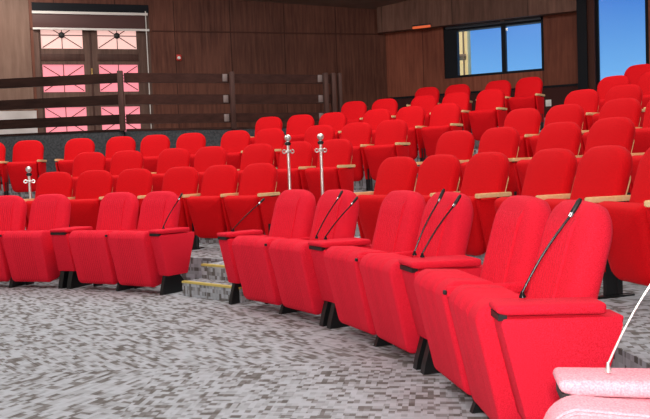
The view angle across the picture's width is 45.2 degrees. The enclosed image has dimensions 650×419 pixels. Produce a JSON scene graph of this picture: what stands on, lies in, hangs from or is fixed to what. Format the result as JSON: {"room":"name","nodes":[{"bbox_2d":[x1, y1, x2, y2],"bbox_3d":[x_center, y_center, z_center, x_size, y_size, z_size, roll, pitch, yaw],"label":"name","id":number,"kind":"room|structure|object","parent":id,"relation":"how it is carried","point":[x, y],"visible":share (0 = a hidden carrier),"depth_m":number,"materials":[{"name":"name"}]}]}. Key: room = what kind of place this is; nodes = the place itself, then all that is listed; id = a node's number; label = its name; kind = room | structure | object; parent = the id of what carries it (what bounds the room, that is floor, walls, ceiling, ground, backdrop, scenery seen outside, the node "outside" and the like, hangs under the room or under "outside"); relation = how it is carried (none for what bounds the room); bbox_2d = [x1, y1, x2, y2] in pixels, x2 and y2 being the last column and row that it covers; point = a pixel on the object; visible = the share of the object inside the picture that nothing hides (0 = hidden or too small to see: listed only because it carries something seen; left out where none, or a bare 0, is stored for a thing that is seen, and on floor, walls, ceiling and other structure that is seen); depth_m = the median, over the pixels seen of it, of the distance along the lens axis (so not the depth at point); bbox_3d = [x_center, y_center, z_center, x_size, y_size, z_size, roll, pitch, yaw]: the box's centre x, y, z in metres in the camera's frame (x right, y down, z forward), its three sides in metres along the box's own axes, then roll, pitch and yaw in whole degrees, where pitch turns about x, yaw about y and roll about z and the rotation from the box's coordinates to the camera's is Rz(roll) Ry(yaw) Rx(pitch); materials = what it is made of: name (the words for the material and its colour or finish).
{"room":"auditorium","nodes":[
{"label":"auditorium","id":0,"kind":"room"},
{"bbox_2d":[0,128,286,183],"bbox_3d":[-4.417,-0.518,13.630,9.369,1.562,1.198,-3,3,-6],"label":"wall","id":1,"kind":"structure","parent":0,"point":[53,144],"depth_m":13.23,"materials":[{"name":"carpet"}]},
{"bbox_2d":[0,71,125,136],"bbox_3d":[-6.254,-1.715,13.333,5.868,0.995,0.217,-2,3,5],"label":"railing","id":2,"kind":"object","parent":1,"relation":"on","point":[102,100],"visible":1,"depth_m":13.16,"materials":[{"name":"brown wood"}]},
{"bbox_2d":[124,72,342,130],"bbox_3d":[-1.524,-1.924,13.827,3.931,0.995,0.223,-3,3,-22],"label":"railing","id":3,"kind":"object","parent":1,"relation":"on","point":[231,78],"visible":0.84,"depth_m":13.69,"materials":[{"name":"brown wood"}]},
{"bbox_2d":[28,0,386,132],"bbox_3d":[-3.800,-2.907,16.228,11.600,6.600,0.250,-3,3,-17],"label":"wall","id":4,"kind":"structure","parent":0,"point":[360,59],"depth_m":16.80,"materials":[{"name":"brown wood"}]},
{"bbox_2d":[0,0,33,110],"bbox_3d":[-7.592,-3.926,14.852,3.660,4.125,0.007,-3,3,-17],"label":"trim","id":5,"kind":"structure","parent":4,"relation":"attached to","point":[15,45],"depth_m":15.35,"materials":[{"name":"brown wood"}]},
{"bbox_2d":[0,111,37,133],"bbox_3d":[-7.480,-1.553,14.983,3.700,0.623,0.039,-3,3,-17],"label":"trim","id":6,"kind":"structure","parent":4,"relation":"attached to","point":[4,115],"depth_m":15.40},
{"bbox_2d":[31,2,153,132],"bbox_3d":[-4.672,-2.774,15.852,2.260,2.756,0.198,-3,3,-17],"label":"door","id":7,"kind":"structure","parent":4,"relation":"in","point":[69,38],"depth_m":15.81,"materials":[{"name":"brown wood"}]},
{"bbox_2d":[30,28,382,34],"bbox_3d":[-4.005,-3.668,15.993,11.150,0.040,0.010,-3,3,-17],"label":"trim","id":8,"kind":"structure","parent":4,"relation":"attached to","point":[30,28],"depth_m":16.86,"materials":[{"name":"brown wood"}]},
{"bbox_2d":[0,173,417,198],"bbox_3d":[1.784,-0.239,7.581,6.401,0.320,19.404,-4,4,-36],"label":"floor","id":9,"kind":"structure","parent":0,"point":[358,185],"depth_m":12.70,"materials":[{"name":"grey carpet"}]},
{"bbox_2d":[250,117,282,144],"bbox_3d":[-0.957,-1.046,12.728,0.578,0.942,0.438,-1,3,20],"label":"seat","id":10,"kind":"object","parent":9,"relation":"on","point":[264,122],"visible":0.28,"depth_m":12.78,"materials":[{"name":"red fabric"}]},
{"bbox_2d":[284,114,313,144],"bbox_3d":[-0.415,-1.055,12.508,0.534,0.942,0.438,-1,3,23],"label":"seat","id":11,"kind":"object","parent":9,"relation":"on","point":[297,125],"visible":0.33,"depth_m":12.54,"materials":[{"name":"red fabric"}]},
{"bbox_2d":[319,112,346,138],"bbox_3d":[0.094,-1.061,12.269,0.534,0.942,0.438,-1,3,27],"label":"seat","id":12,"kind":"object","parent":9,"relation":"on","point":[337,121],"visible":0.34,"depth_m":12.29,"materials":[{"name":"red fabric"}]},
{"bbox_2d":[362,109,390,143],"bbox_3d":[0.742,-1.067,11.914,0.578,0.942,0.438,0,4,31],"label":"seat","id":13,"kind":"object","parent":9,"relation":"on","point":[374,117],"visible":0.23,"depth_m":11.94,"materials":[{"name":"red fabric"}]},
{"bbox_2d":[396,106,426,161],"bbox_3d":[1.236,-1.069,11.601,0.534,0.942,0.438,0,4,34],"label":"seat","id":14,"kind":"object","parent":9,"relation":"on","point":[414,116],"visible":0.56,"depth_m":11.52,"materials":[{"name":"red fabric"}]},
{"bbox_2d":[421,103,462,156],"bbox_3d":[1.703,-1.069,11.267,0.534,0.942,0.438,0,4,37],"label":"seat","id":15,"kind":"object","parent":9,"relation":"on","point":[444,117],"visible":0.69,"depth_m":11.22,"materials":[{"name":"red fabric"}]},
{"bbox_2d":[564,89,599,129],"bbox_3d":[3.187,-1.052,9.900,0.438,0.942,0.578,-5,4,-42],"label":"seat","id":16,"kind":"object","parent":9,"relation":"on","point":[588,99],"visible":0.25,"depth_m":9.83,"materials":[{"name":"red fabric"}]},
{"bbox_2d":[592,84,644,126],"bbox_3d":[3.565,-1.042,9.453,0.438,0.942,0.534,-5,4,-39],"label":"seat","id":17,"kind":"object","parent":9,"relation":"on","point":[630,90],"visible":0.28,"depth_m":9.46,"materials":[{"name":"red fabric"}]},
{"bbox_2d":[182,278,252,302],"bbox_3d":[-0.931,0.721,7.046,0.800,0.136,0.276,1,4,42],"label":"step","id":18,"kind":"structure","parent":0,"point":[214,289],"depth_m":6.99,"materials":[{"name":"grey carpet"}]},
{"bbox_2d":[0,279,489,418],"bbox_3d":[1.730,0.760,7.556,21.800,0.200,22.200,-2,3,0],"label":"floor","id":19,"kind":"structure","parent":0,"point":[89,351],"depth_m":4.63,"materials":[{"name":"grey carpet"}]},
{"bbox_2d":[0,195,26,287],"bbox_3d":[-3.512,0.336,8.386,0.524,0.959,0.583,-1,3,14],"label":"chair","id":20,"kind":"object","parent":19,"relation":"on","point":[13,208],"visible":0.68,"depth_m":8.44,"materials":[{"name":"red fabric"}]},
{"bbox_2d":[3,194,70,284],"bbox_3d":[-3.003,0.324,8.237,0.490,0.959,0.580,-1,3,19],"label":"chair","id":21,"kind":"object","parent":19,"relation":"on","point":[30,254],"visible":0.9,"depth_m":8.06,"materials":[{"name":"red fabric"}]},
{"bbox_2d":[50,226,92,288],"bbox_3d":[-2.592,0.490,8.079,0.246,0.614,0.462,-1,3,23],"label":"armrest","id":22,"kind":"object","parent":19,"relation":"on","point":[68,279],"visible":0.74,"depth_m":7.93,"materials":[{"name":"red fabric"}]},
{"bbox_2d":[69,192,138,290],"bbox_3d":[-2.186,0.312,7.880,0.524,0.959,0.583,-1,4,28],"label":"chair","id":23,"kind":"object","parent":19,"relation":"on","point":[118,211],"visible":0.8,"depth_m":7.75,"materials":[{"name":"red fabric"}]},
{"bbox_2d":[108,191,180,288],"bbox_3d":[-1.729,0.309,7.610,0.490,0.959,0.580,0,4,33],"label":"chair","id":24,"kind":"object","parent":19,"relation":"on","point":[132,253],"visible":0.84,"depth_m":7.47,"materials":[{"name":"red fabric"}]},
{"bbox_2d":[149,227,194,294],"bbox_3d":[-1.440,0.482,7.410,0.146,0.614,0.462,0,4,37],"label":"armrest","id":25,"kind":"object","parent":19,"relation":"on","point":[172,247],"visible":0.98,"depth_m":7.33,"materials":[{"name":"red fabric"}]},
{"bbox_2d":[217,230,267,304],"bbox_3d":[-0.696,0.489,6.745,0.462,0.614,0.146,-5,4,-43],"label":"armrest","id":26,"kind":"object","parent":19,"relation":"on","point":[225,239],"visible":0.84,"depth_m":6.62,"materials":[{"name":"red fabric"}]},
{"bbox_2d":[232,189,315,314],"bbox_3d":[-0.384,0.325,6.379,0.583,0.959,0.524,-5,4,-38],"label":"chair","id":27,"kind":"object","parent":19,"relation":"on","point":[294,209],"visible":0.74,"depth_m":6.30,"materials":[{"name":"red fabric"}]},
{"bbox_2d":[269,189,358,314],"bbox_3d":[-0.060,0.336,5.931,0.580,0.959,0.490,-4,4,-33],"label":"chair","id":28,"kind":"object","parent":19,"relation":"on","point":[292,262],"visible":0.66,"depth_m":5.82,"materials":[{"name":"red fabric"}]},
{"bbox_2d":[308,237,370,328],"bbox_3d":[0.135,0.519,5.606,0.462,0.614,0.246,-4,4,-29],"label":"armrest","id":29,"kind":"object","parent":19,"relation":"on","point":[329,318],"visible":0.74,"depth_m":5.51,"materials":[{"name":"red fabric"}]},
{"bbox_2d":[324,190,425,346],"bbox_3d":[0.354,0.362,5.166,0.583,0.959,0.524,-4,3,-24],"label":"chair","id":30,"kind":"object","parent":19,"relation":"on","point":[400,214],"visible":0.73,"depth_m":5.07,"materials":[{"name":"red fabric"}]},
{"bbox_2d":[359,192,472,352],"bbox_3d":[0.557,0.382,4.653,0.580,0.959,0.490,-3,3,-19],"label":"chair","id":31,"kind":"object","parent":19,"relation":"on","point":[381,273],"visible":0.69,"depth_m":4.51,"materials":[{"name":"red fabric"}]},
{"bbox_2d":[399,255,481,374],"bbox_3d":[0.663,0.570,4.300,0.462,0.614,0.246,-3,3,-15],"label":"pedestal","id":32,"kind":"object","parent":19,"relation":"on","point":[410,267],"visible":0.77,"depth_m":4.22,"materials":[{"name":"red fabric"}]},
{"bbox_2d":[413,195,551,413],"bbox_3d":[0.776,0.421,3.783,0.583,0.959,0.524,-3,3,-10],"label":"chair","id":33,"kind":"object","parent":19,"relation":"on","point":[519,223],"visible":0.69,"depth_m":3.67,"materials":[{"name":"red fabric"}]},
{"bbox_2d":[448,200,612,418],"bbox_3d":[0.845,0.449,3.221,0.580,0.959,0.490,-2,3,-4],"label":"chair","id":34,"kind":"object","parent":19,"relation":"on","point":[574,264],"visible":0.63,"depth_m":3.05,"materials":[{"name":"red fabric"}]},
{"bbox_2d":[489,297,623,418],"bbox_3d":[0.856,0.639,2.890,0.462,0.614,0.146,-2,3,-1],"label":"armrest","id":35,"kind":"object","parent":19,"relation":"on","point":[538,336],"visible":0.94,"depth_m":2.81,"materials":[{"name":"red fabric"}]},
{"bbox_2d":[519,198,581,297],"bbox_3d":[0.845,0.144,2.927,0.245,0.366,0.026,-2,3,-1],"label":"gooseneck microphone","id":36,"kind":"object","parent":35,"relation":"on","point":[576,205],"visible":1,"depth_m":2.92,"materials":[{"name":"black metal"}]},
{"bbox_2d":[543,395,649,418],"bbox_3d":[0.730,0.546,1.508,0.580,0.959,0.490,-1,3,13],"label":"chair","id":37,"kind":"object","parent":19,"relation":"on","point":[572,406],"visible":1,"depth_m":1.69,"materials":[{"name":"pink fabric"}]},
{"bbox_2d":[553,367,649,402],"bbox_3d":[0.799,0.697,1.875,0.462,0.614,0.146,-2,3,10],"label":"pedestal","id":38,"kind":"object","parent":19,"relation":"on","point":[622,383],"visible":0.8,"depth_m":1.83,"materials":[{"name":"pink fabric"}]},
{"bbox_2d":[605,284,649,372],"bbox_3d":[0.770,0.204,1.850,0.211,0.370,0.019,-2,3,10],"label":"gooseneck microphone","id":39,"kind":"object","parent":38,"relation":"on","point":[607,368],"visible":1,"depth_m":1.86,"materials":[{"name":"silver metal"}]},
{"bbox_2d":[25,223,485,257],"bbox_3d":[-0.214,0.414,6.713,5.574,0.320,15.497,-5,4,-40],"label":"floor","id":40,"kind":"structure","parent":0,"point":[357,233],"depth_m":9.43,"materials":[{"name":"grey carpet"}]},
{"bbox_2d":[72,152,105,196],"bbox_3d":[-3.282,-0.320,10.749,0.578,0.942,0.438,-2,3,9],"label":"seat","id":41,"kind":"object","parent":40,"relation":"on","point":[86,161],"visible":0.29,"depth_m":10.80,"materials":[{"name":"red fabric"}]},
{"bbox_2d":[110,150,143,191],"bbox_3d":[-2.721,-0.336,10.635,0.534,0.942,0.438,-1,3,13],"label":"seat","id":42,"kind":"object","parent":40,"relation":"on","point":[121,161],"visible":0.38,"depth_m":10.69,"materials":[{"name":"red fabric"}]},
{"bbox_2d":[151,148,189,191],"bbox_3d":[-2.070,-0.351,10.447,0.578,0.942,0.438,-1,3,19],"label":"seat","id":43,"kind":"object","parent":40,"relation":"on","point":[169,158],"visible":0.41,"depth_m":10.48,"materials":[{"name":"red fabric"}]},
{"bbox_2d":[193,146,226,193],"bbox_3d":[-1.534,-0.360,10.246,0.534,0.942,0.438,-1,3,23],"label":"seat","id":44,"kind":"object","parent":40,"relation":"on","point":[205,157],"visible":0.32,"depth_m":10.29,"materials":[{"name":"red fabric"}]},
{"bbox_2d":[237,144,276,192],"bbox_3d":[-0.914,-0.368,9.954,0.578,0.942,0.438,-1,4,28],"label":"seat","id":45,"kind":"object","parent":40,"relation":"on","point":[253,153],"visible":0.26,"depth_m":9.98,"materials":[{"name":"red fabric"}]},
{"bbox_2d":[282,134,293,189],"bbox_3d":[-0.390,-0.268,8.597,0.280,1.113,0.280,-3,3,-17],"label":"post","id":46,"kind":"object","parent":40,"relation":"on","point":[287,137],"visible":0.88,"depth_m":8.57,"materials":[{"name":"silver metal"}]},
{"bbox_2d":[275,141,315,196],"bbox_3d":[-0.397,-0.372,9.658,0.534,0.942,0.438,0,4,32],"label":"seat","id":47,"kind":"object","parent":40,"relation":"on","point":[301,159],"visible":0.65,"depth_m":9.60,"materials":[{"name":"red fabric"}]},
{"bbox_2d":[305,139,354,205],"bbox_3d":[0.079,-0.373,9.336,0.534,0.942,0.438,0,4,36],"label":"seat","id":48,"kind":"object","parent":40,"relation":"on","point":[337,172],"visible":0.73,"depth_m":9.26,"materials":[{"name":"red fabric"}]},
{"bbox_2d":[416,130,474,190],"bbox_3d":[1.296,-0.360,8.233,0.438,0.942,0.578,-5,4,-42],"label":"seat","id":49,"kind":"object","parent":40,"relation":"on","point":[460,144],"visible":0.27,"depth_m":8.20,"materials":[{"name":"red fabric"}]},
{"bbox_2d":[461,127,519,196],"bbox_3d":[1.672,-0.350,7.781,0.438,0.942,0.534,-5,4,-38],"label":"seat","id":50,"kind":"object","parent":40,"relation":"on","point":[505,140],"visible":0.41,"depth_m":7.72,"materials":[{"name":"red fabric"}]},
{"bbox_2d":[512,122,582,194],"bbox_3d":[2.074,-0.334,7.207,0.438,0.942,0.578,-4,4,-32],"label":"seat","id":51,"kind":"object","parent":40,"relation":"on","point":[564,135],"visible":0.28,"depth_m":7.20,"materials":[{"name":"red fabric"}]},
{"bbox_2d":[576,117,634,201],"bbox_3d":[2.375,-0.318,6.692,0.438,0.942,0.534,-4,4,-28],"label":"seat","id":52,"kind":"object","parent":40,"relation":"on","point":[619,131],"visible":0.3,"depth_m":6.67,"materials":[{"name":"red fabric"}]},
{"bbox_2d":[629,153,643,192],"bbox_3d":[2.672,-0.295,6.074,0.438,0.942,0.578,-4,3,-23],"label":"seat","id":53,"kind":"object","parent":40,"relation":"on","point":[636,157],"visible":0.17,"depth_m":6.13,"materials":[{"name":"red fabric"}]},
{"bbox_2d":[242,0,408,8],"bbox_3d":[1.466,-6.095,6.767,22.000,4.351,21.569,-2,3,0],"label":"ceiling","id":54,"kind":"structure","parent":0,"point":[364,4],"depth_m":17.10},
{"bbox_2d":[57,243,649,367],"bbox_3d":[-0.888,0.703,6.144,4.811,0.267,13.155,-5,4,-40],"label":"floor","id":55,"kind":"structure","parent":0,"point":[633,349],"depth_m":4.53,"materials":[{"name":"grey carpet"}]},
{"bbox_2d":[24,172,74,229],"bbox_3d":[-3.330,0.015,9.476,0.578,0.942,0.438,-2,3,11],"label":"seat","id":56,"kind":"object","parent":55,"relation":"on","point":[48,182],"visible":0.38,"depth_m":9.52,"materials":[{"name":"red fabric"}]},
{"bbox_2d":[69,170,112,229],"bbox_3d":[-2.790,0.001,9.350,0.534,0.942,0.438,-1,3,15],"label":"seat","id":57,"kind":"object","parent":55,"relation":"on","point":[92,186],"visible":0.54,"depth_m":9.34,"materials":[{"name":"red fabric"}]},
{"bbox_2d":[116,168,152,228],"bbox_3d":[-2.276,-0.010,9.184,0.534,0.942,0.438,-1,3,20],"label":"seat","id":58,"kind":"object","parent":55,"relation":"on","point":[136,181],"visible":0.39,"depth_m":9.22,"materials":[{"name":"red fabric"}]},
{"bbox_2d":[162,166,203,249],"bbox_3d":[-1.694,-0.019,8.937,0.534,0.942,0.438,-1,3,26],"label":"seat","id":59,"kind":"object","parent":55,"relation":"on","point":[183,179],"visible":0.49,"depth_m":8.93,"materials":[{"name":"red fabric"}]},
{"bbox_2d":[187,165,238,237],"bbox_3d":[-1.212,-0.023,8.679,0.534,0.942,0.438,0,4,30],"label":"seat","id":60,"kind":"object","parent":55,"relation":"on","point":[208,212],"visible":0.75,"depth_m":8.58,"materials":[{"name":"red fabric"}]},
{"bbox_2d":[224,163,279,235],"bbox_3d":[-0.764,-0.025,8.390,0.534,0.942,0.438,0,4,35],"label":"seat","id":61,"kind":"object","parent":55,"relation":"on","point":[258,181],"visible":0.81,"depth_m":8.29,"materials":[{"name":"red fabric"}]},
{"bbox_2d":[354,157,417,244],"bbox_3d":[0.572,-0.008,7.140,0.438,0.942,0.578,-5,4,-39],"label":"seat","id":62,"kind":"object","parent":55,"relation":"on","point":[394,173],"visible":0.52,"depth_m":7.09,"materials":[{"name":"red fabric"}]},
{"bbox_2d":[415,154,460,202],"bbox_3d":[0.902,0.003,6.694,0.438,0.942,0.534,-4,4,-34],"label":"seat","id":63,"kind":"object","parent":55,"relation":"on","point":[436,173],"visible":0.3,"depth_m":6.67,"materials":[{"name":"red fabric"}]},
{"bbox_2d":[460,152,511,255],"bbox_3d":[1.202,0.018,6.207,0.438,0.942,0.534,-4,4,-29],"label":"seat","id":64,"kind":"object","parent":55,"relation":"on","point":[485,178],"visible":0.57,"depth_m":6.07,"materials":[{"name":"red fabric"}]},
{"bbox_2d":[494,148,576,212],"bbox_3d":[1.520,0.041,5.556,0.438,0.942,0.534,-4,3,-23],"label":"seat","id":65,"kind":"object","parent":55,"relation":"on","point":[550,173],"visible":0.36,"depth_m":5.50,"materials":[{"name":"red fabric"}]},
{"bbox_2d":[544,145,634,298],"bbox_3d":[1.709,0.062,5.051,0.438,0.942,0.534,-3,3,-18],"label":"seat","id":66,"kind":"object","parent":55,"relation":"on","point":[603,173],"visible":0.47,"depth_m":4.94,"materials":[{"name":"red fabric"}]},
{"bbox_2d":[598,148,649,285],"bbox_3d":[1.867,0.086,4.481,0.438,0.942,0.534,-3,3,-13],"label":"seat","id":67,"kind":"object","parent":55,"relation":"on","point":[629,253],"visible":0.9,"depth_m":4.40,"materials":[{"name":"red fabric"}]},
{"bbox_2d":[363,149,477,167],"bbox_3d":[2.538,-0.561,8.118,7.072,0.320,21.656,-4,4,-36],"label":"floor","id":68,"kind":"structure","parent":0,"point":[417,159],"depth_m":12.17,"materials":[{"name":"grey carpet"}]},
{"bbox_2d":[341,101,366,124],"bbox_3d":[0.457,-1.406,13.495,0.578,0.942,0.438,-1,3,26],"label":"seat","id":69,"kind":"object","parent":68,"relation":"on","point":[354,111],"visible":0.3,"depth_m":13.51,"materials":[{"name":"red fabric"}]},
{"bbox_2d":[372,99,397,119],"bbox_3d":[0.987,-1.412,13.224,0.534,0.942,0.438,-1,4,28],"label":"seat","id":70,"kind":"object","parent":68,"relation":"on","point":[391,105],"visible":0.27,"depth_m":13.25,"materials":[{"name":"red fabric"}]},
{"bbox_2d":[411,95,437,143],"bbox_3d":[1.585,-1.416,12.875,0.578,0.942,0.438,0,4,32],"label":"seat","id":71,"kind":"object","parent":68,"relation":"on","point":[427,102],"visible":0.24,"depth_m":12.87,"materials":[{"name":"red fabric"}]},
{"bbox_2d":[442,92,470,132],"bbox_3d":[2.073,-1.417,12.555,0.534,0.942,0.438,0,4,35],"label":"seat","id":72,"kind":"object","parent":68,"relation":"on","point":[462,99],"visible":0.39,"depth_m":12.51,"materials":[{"name":"red fabric"}]},
{"bbox_2d":[468,89,506,140],"bbox_3d":[2.554,-1.417,12.202,0.534,0.942,0.438,0,4,38],"label":"seat","id":73,"kind":"object","parent":68,"relation":"on","point":[489,112],"visible":0.84,"depth_m":12.13,"materials":[{"name":"red fabric"}]},
{"bbox_2d":[597,75,630,112],"bbox_3d":[3.972,-1.401,10.909,0.438,0.942,0.578,-5,4,-43],"label":"seat","id":74,"kind":"object","parent":68,"relation":"on","point":[606,83],"visible":0.17,"depth_m":10.95,"materials":[{"name":"red fabric"}]},
{"bbox_2d":[637,72,649,112],"bbox_3d":[4.374,-1.392,10.454,0.438,0.942,0.534,-5,4,-40],"label":"seat","id":75,"kind":"object","parent":68,"relation":"on","point":[643,83],"visible":0.41,"depth_m":10.54,"materials":[{"name":"red fabric"}]},
{"bbox_2d":[417,130,540,151],"bbox_3d":[3.292,-0.884,8.656,7.743,0.320,23.907,-4,4,-36],"label":"floor","id":76,"kind":"structure","parent":0,"point":[476,146],"depth_m":12.98,"materials":[{"name":"grey carpet"}]},
{"bbox_2d":[406,87,439,106],"bbox_3d":[1.815,-1.761,14.205,0.578,0.942,0.438,0,4,30],"label":"seat","id":77,"kind":"object","parent":76,"relation":"on","point":[433,91],"visible":0.18,"depth_m":14.23,"materials":[{"name":"red fabric"}]},
{"bbox_2d":[440,84,472,110],"bbox_3d":[2.334,-1.764,13.892,0.534,0.942,0.438,0,4,32],"label":"seat","id":78,"kind":"object","parent":76,"relation":"on","point":[464,88],"visible":0.17,"depth_m":13.93,"materials":[{"name":"red fabric"}]},
{"bbox_2d":[485,80,510,115],"bbox_3d":[2.941,-1.766,13.484,0.578,0.942,0.438,0,4,36],"label":"seat","id":79,"kind":"object","parent":76,"relation":"on","point":[504,85],"visible":0.28,"depth_m":13.45,"materials":[{"name":"red fabric"}]},
{"bbox_2d":[509,77,544,129],"bbox_3d":[3.405,-1.764,13.136,0.534,0.942,0.438,0,4,38],"label":"seat","id":80,"kind":"object","parent":76,"relation":"on","point":[528,90],"visible":0.75,"depth_m":13.06,"materials":[{"name":"red fabric"}]},
{"bbox_2d":[624,64,649,84],"bbox_3d":[4.746,-1.750,11.924,0.438,0.942,0.578,-5,4,-44],"label":"seat","id":81,"kind":"object","parent":76,"relation":"on","point":[634,72],"visible":0.2,"depth_m":11.97,"materials":[{"name":"red fabric"}]},
{"bbox_2d":[385,0,649,97],"bbox_3d":[6.928,-3.275,15.398,12.000,6.600,0.300,-1,3,24],"label":"wall","id":82,"kind":"structure","parent":0,"point":[414,59],"depth_m":17.17,"materials":[{"name":"brown wood"}]},
{"bbox_2d":[377,0,576,33],"bbox_3d":[3.125,-5.197,16.666,4.270,2.410,0.217,-1,3,24],"label":"wall panel","id":83,"kind":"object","parent":82,"relation":"attached to","point":[397,17],"depth_m":16.74,"materials":[{"name":"brown wood"}]},
{"bbox_2d":[386,83,577,98],"bbox_3d":[3.305,-2.537,16.864,4.170,0.043,0.058,-1,3,24],"label":"trim","id":84,"kind":"structure","parent":82,"relation":"attached to","point":[576,84],"depth_m":16.82,"materials":[{"name":"black"}]},
{"bbox_2d":[394,86,577,117],"bbox_3d":[3.324,-2.138,16.892,4.170,0.753,0.044,-1,3,24],"label":"trim","id":85,"kind":"structure","parent":82,"relation":"attached to","point":[557,95],"depth_m":16.27,"materials":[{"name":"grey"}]},
{"bbox_2d":[443,16,543,78],"bbox_3d":[3.616,-3.478,16.786,2.135,1.180,0.270,-1,3,24],"label":"window","id":86,"kind":"structure","parent":82,"relation":"in","point":[451,33],"depth_m":16.84,"materials":[{"name":"black"}]},
{"bbox_2d":[576,0,587,89],"bbox_3d":[5.215,-3.656,15.825,0.188,3.753,0.258,-1,3,24],"label":"trim","id":87,"kind":"structure","parent":82,"relation":"attached to","point":[581,5],"depth_m":15.73,"materials":[{"name":"black"}]},
{"bbox_2d":[587,0,595,90],"bbox_3d":[5.385,-3.662,15.804,0.136,3.753,0.158,-1,3,24],"label":"trim","id":88,"kind":"structure","parent":82,"relation":"attached to","point":[590,3],"depth_m":15.75,"materials":[{"name":"brown"}]},
{"bbox_2d":[595,0,648,90],"bbox_3d":[5.983,-3.658,15.747,1.000,3.200,0.220,-1,3,24],"label":"window","id":89,"kind":"structure","parent":82,"relation":"in","point":[597,32],"depth_m":15.83,"materials":[{"name":"black"}]},
{"bbox_3d":[-1.065,0.234,5.771,12.531,0.320,13.991,-2,3,0],"label":"floor","id":90,"kind":"structure","parent":0,"visible":0},
{"bbox_2d":[0,143,8,194],"bbox_3d":[-5.217,-0.583,12.098,0.578,0.942,0.438,-2,3,-4],"label":"seat","id":91,"kind":"object","parent":90,"relation":"on","point":[3,168],"visible":0.82,"depth_m":12.11,"materials":[{"name":"red fabric"}]},
{"bbox_2d":[6,140,46,191],"bbox_3d":[-4.610,-0.608,12.120,0.534,0.942,0.438,-2,3,0],"label":"seat","id":92,"kind":"object","parent":90,"relation":"on","point":[26,153],"visible":0.88,"depth_m":12.01,"materials":[{"name":"red fabric"}]},
{"bbox_2d":[54,138,94,175],"bbox_3d":[-3.829,-0.636,12.088,0.578,0.942,0.438,-2,3,5],"label":"seat","id":93,"kind":"object","parent":90,"relation":"on","point":[73,147],"visible":0.39,"depth_m":12.13,"materials":[{"name":"red fabric"}]},
{"bbox_2d":[105,136,135,171],"bbox_3d":[-3.175,-0.657,12.010,0.578,0.942,0.438,-2,3,9],"label":"seat","id":94,"kind":"object","parent":90,"relation":"on","point":[120,143],"visible":0.23,"depth_m":12.06,"materials":[{"name":"red fabric"}]},
{"bbox_2d":[140,135,169,171],"bbox_3d":[-2.606,-0.673,11.903,0.534,0.942,0.438,-2,3,12],"label":"seat","id":95,"kind":"object","parent":90,"relation":"on","point":[151,146],"visible":0.39,"depth_m":11.94,"materials":[{"name":"red fabric"}]},
{"bbox_2d":[176,133,205,166],"bbox_3d":[-2.039,-0.687,11.758,0.534,0.942,0.438,-1,3,16],"label":"seat","id":96,"kind":"object","parent":90,"relation":"on","point":[192,142],"visible":0.35,"depth_m":11.80,"materials":[{"name":"red fabric"}]},
{"bbox_2d":[220,130,250,168],"bbox_3d":[-1.366,-0.701,11.535,0.578,0.942,0.438,-1,3,21],"label":"seat","id":97,"kind":"object","parent":90,"relation":"on","point":[234,142],"visible":0.38,"depth_m":11.54,"materials":[{"name":"red fabric"}]},
{"bbox_2d":[254,128,284,168],"bbox_3d":[-0.830,-0.710,11.314,0.534,0.942,0.438,-1,3,24],"label":"seat","id":98,"kind":"object","parent":90,"relation":"on","point":[274,137],"visible":0.37,"depth_m":11.34,"materials":[{"name":"red fabric"}]},
{"bbox_2d":[304,125,334,167],"bbox_3d":[-0.130,-0.718,10.963,0.578,0.942,0.438,0,4,29],"label":"seat","id":99,"kind":"object","parent":90,"relation":"on","point":[310,136],"visible":0.23,"depth_m":10.98,"materials":[{"name":"red fabric"}]},
{"bbox_2d":[340,122,373,190],"bbox_3d":[0.390,-0.721,10.650,0.534,0.942,0.438,0,4,33],"label":"seat","id":100,"kind":"object","parent":90,"relation":"on","point":[359,134],"visible":0.66,"depth_m":10.57,"materials":[{"name":"red fabric"}]},
{"bbox_2d":[365,119,409,180],"bbox_3d":[0.842,-0.721,10.338,0.534,0.942,0.438,0,4,36],"label":"seat","id":101,"kind":"object","parent":90,"relation":"on","point":[391,135],"visible":0.77,"depth_m":10.28,"materials":[{"name":"red fabric"}]},
{"bbox_2d":[504,108,540,157],"bbox_3d":[2.226,-0.706,9.084,0.438,0.942,0.578,-5,4,-42],"label":"seat","id":102,"kind":"object","parent":90,"relation":"on","point":[527,121],"visible":0.3,"depth_m":9.01,"materials":[{"name":"red fabric"}]},
{"bbox_2d":[530,104,583,155],"bbox_3d":[2.594,-0.697,8.648,0.438,0.942,0.534,-5,4,-38],"label":"seat","id":103,"kind":"object","parent":90,"relation":"on","point":[574,113],"visible":0.28,"depth_m":8.65,"materials":[{"name":"red fabric"}]},
{"bbox_2d":[580,98,641,154],"bbox_3d":[2.987,-0.683,8.113,0.438,0.942,0.578,-4,4,-34],"label":"seat","id":104,"kind":"object","parent":90,"relation":"on","point":[630,108],"visible":0.17,"depth_m":8.11,"materials":[{"name":"red fabric"}]},
{"bbox_2d":[632,101,649,152],"bbox_3d":[3.289,-0.668,7.640,0.438,0.942,0.534,-4,4,-31],"label":"seat","id":105,"kind":"object","parent":90,"relation":"on","point":[642,135],"visible":0.61,"depth_m":7.61,"materials":[{"name":"red fabric"}]},
{"bbox_3d":[0.156,0.350,8.253,0.900,0.137,0.326,1,4,42],"label":"floor","id":106,"kind":"structure","parent":0,"visible":0},
{"bbox_2d":[315,133,326,195],"bbox_3d":[-0.031,-0.282,8.597,0.280,1.113,0.280,-3,3,-17],"label":"post","id":107,"kind":"object","parent":106,"relation":"on","point":[320,136],"visible":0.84,"depth_m":8.57,"materials":[{"name":"silver metal"}]},
{"label":"outside","id":108,"kind":"structure","parent":0,"visible":0},
{"bbox_2d":[459,31,470,74],"bbox_3d":[3.600,-3.106,20.182,0.300,6.400,0.400,-1,3,24],"label":"pillar","id":109,"kind":"structure","parent":108,"point":[464,37],"depth_m":19.98,"materials":[{"name":"beige"}]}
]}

